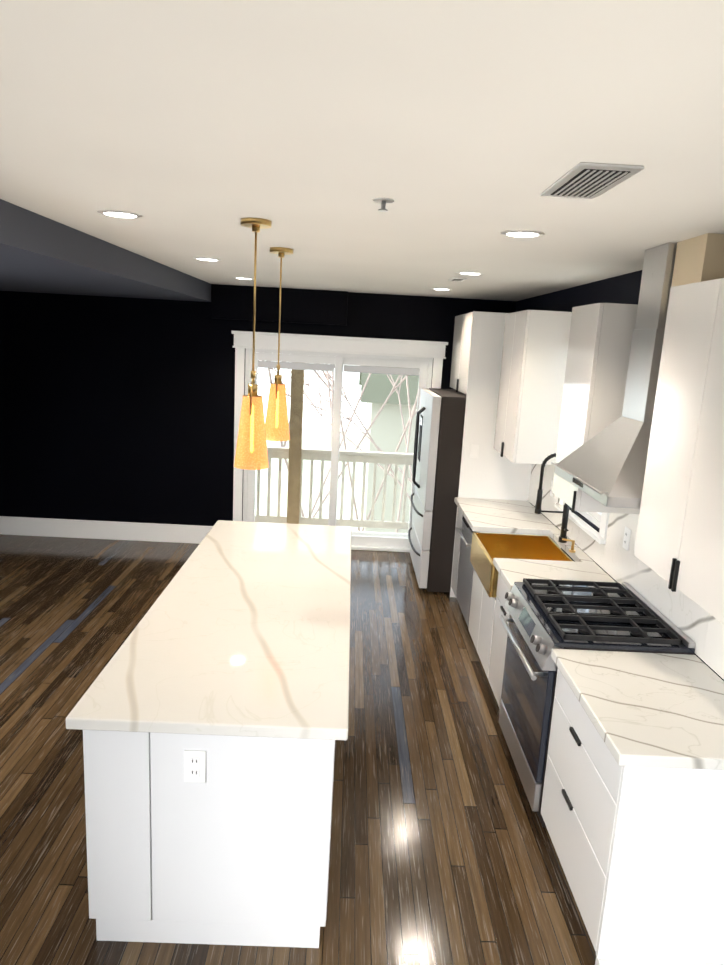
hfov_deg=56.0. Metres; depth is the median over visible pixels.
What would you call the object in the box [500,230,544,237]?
recessed light
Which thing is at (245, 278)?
recessed light
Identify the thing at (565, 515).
faucet
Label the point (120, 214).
recessed light
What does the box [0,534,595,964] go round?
floor
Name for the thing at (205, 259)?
recessed light
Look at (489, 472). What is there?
panel
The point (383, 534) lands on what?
deck
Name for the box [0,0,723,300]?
ceiling
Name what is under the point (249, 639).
island countertop
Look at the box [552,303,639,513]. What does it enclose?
upper cabinet
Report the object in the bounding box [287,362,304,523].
post
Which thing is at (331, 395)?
tree
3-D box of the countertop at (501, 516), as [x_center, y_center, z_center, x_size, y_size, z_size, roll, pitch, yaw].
[1.086,0.368,4.645,0.614,0.040,2.098,3,12,-1]
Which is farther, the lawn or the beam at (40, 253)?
the lawn
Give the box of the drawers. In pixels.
[541,669,723,964]
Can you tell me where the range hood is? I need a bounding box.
[551,243,676,508]
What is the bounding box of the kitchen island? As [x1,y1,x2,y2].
[83,732,334,947]
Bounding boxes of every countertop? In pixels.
[66,520,351,743]
[454,497,614,590]
[551,649,723,769]
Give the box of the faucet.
[534,453,569,542]
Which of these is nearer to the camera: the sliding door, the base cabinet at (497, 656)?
the base cabinet at (497, 656)
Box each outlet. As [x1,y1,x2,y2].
[184,750,205,782]
[550,480,553,496]
[622,526,630,550]
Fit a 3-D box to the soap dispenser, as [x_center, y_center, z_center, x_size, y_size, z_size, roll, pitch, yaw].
[1.297,0.393,4.267,0.091,0.086,0.040,3,12,-1]
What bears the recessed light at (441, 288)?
in the ceiling at (463, 134)
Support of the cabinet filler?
on the floor
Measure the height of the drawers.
0.840 m
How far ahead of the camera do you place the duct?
2.56 m
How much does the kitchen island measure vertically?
0.838 m
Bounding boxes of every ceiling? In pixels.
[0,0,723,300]
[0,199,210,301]
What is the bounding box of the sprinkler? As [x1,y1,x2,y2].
[373,198,393,211]
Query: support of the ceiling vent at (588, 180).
in the ceiling at (463, 134)
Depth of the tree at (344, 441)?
13.36 m
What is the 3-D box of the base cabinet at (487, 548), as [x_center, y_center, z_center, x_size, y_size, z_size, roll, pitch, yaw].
[1.075,0.843,4.525,0.638,0.840,0.738,3,12,-1]
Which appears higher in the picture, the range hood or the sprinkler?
the sprinkler
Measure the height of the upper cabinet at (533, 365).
1.067 m
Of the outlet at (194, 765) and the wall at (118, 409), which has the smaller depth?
the outlet at (194, 765)
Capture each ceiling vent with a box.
[448,277,466,281]
[541,163,643,198]
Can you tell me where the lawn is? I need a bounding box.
[255,429,364,530]
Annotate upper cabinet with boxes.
[450,312,472,393]
[494,310,571,464]
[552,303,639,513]
[634,278,723,623]
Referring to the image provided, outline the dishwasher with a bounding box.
[456,516,479,625]
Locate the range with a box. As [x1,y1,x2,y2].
[499,578,694,827]
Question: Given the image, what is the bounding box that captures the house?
[359,365,418,532]
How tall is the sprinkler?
0.034 m
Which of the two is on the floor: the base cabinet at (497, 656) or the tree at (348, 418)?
the base cabinet at (497, 656)
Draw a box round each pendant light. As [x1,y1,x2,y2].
[234,218,271,469]
[265,247,292,440]
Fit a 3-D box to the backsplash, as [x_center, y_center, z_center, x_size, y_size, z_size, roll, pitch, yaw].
[1.433,0.156,3.830,0.020,0.738,3.614,3,12,-1]
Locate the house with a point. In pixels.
(374, 404)
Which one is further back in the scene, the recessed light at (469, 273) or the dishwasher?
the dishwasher
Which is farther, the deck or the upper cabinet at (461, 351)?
the deck
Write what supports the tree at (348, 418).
on the lawn
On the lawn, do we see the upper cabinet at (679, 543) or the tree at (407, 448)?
the tree at (407, 448)
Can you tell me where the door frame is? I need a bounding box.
[231,331,447,520]
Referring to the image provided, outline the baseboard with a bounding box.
[0,516,212,543]
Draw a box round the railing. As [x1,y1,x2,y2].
[255,446,413,529]
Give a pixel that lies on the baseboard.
(109, 530)
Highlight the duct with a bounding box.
[671,233,723,286]
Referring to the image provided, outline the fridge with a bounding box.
[408,388,465,592]
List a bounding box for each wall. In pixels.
[0,291,515,525]
[211,284,347,325]
[516,270,723,680]
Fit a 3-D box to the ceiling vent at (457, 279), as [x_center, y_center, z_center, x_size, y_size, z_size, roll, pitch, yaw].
[0.656,-1.393,4.677,0.100,0.011,0.200,3,12,-1]
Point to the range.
(546, 617)
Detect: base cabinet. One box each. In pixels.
[468,532,572,677]
[488,572,509,707]
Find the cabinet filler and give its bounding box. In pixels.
[451,508,462,596]
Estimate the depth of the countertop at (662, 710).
2.45 m
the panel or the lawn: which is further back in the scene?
the lawn
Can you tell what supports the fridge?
on the floor
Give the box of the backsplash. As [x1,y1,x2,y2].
[528,464,723,678]
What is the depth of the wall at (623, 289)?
4.41 m
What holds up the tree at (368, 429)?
on the lawn
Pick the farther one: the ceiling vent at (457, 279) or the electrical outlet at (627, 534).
the ceiling vent at (457, 279)
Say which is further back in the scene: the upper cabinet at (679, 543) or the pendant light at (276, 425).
the pendant light at (276, 425)
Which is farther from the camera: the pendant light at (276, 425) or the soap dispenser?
the soap dispenser
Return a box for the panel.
[450,311,531,596]
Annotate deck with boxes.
[351,531,407,537]
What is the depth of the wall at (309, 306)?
6.41 m
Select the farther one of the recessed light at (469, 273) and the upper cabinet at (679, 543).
the recessed light at (469, 273)
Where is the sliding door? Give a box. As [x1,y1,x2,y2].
[243,348,432,551]
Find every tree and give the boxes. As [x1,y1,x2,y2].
[258,363,411,500]
[268,368,333,516]
[312,368,414,516]
[313,363,416,530]
[395,375,417,532]
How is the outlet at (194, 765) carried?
attached to the kitchen island
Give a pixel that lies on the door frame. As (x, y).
(243, 340)
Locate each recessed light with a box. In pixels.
[97,210,142,218]
[193,257,220,260]
[233,277,253,279]
[431,288,451,289]
[456,271,483,274]
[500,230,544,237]
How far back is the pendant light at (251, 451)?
2.88 m
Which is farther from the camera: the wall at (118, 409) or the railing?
the railing
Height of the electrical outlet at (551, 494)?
0.116 m
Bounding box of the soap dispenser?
[562,538,575,552]

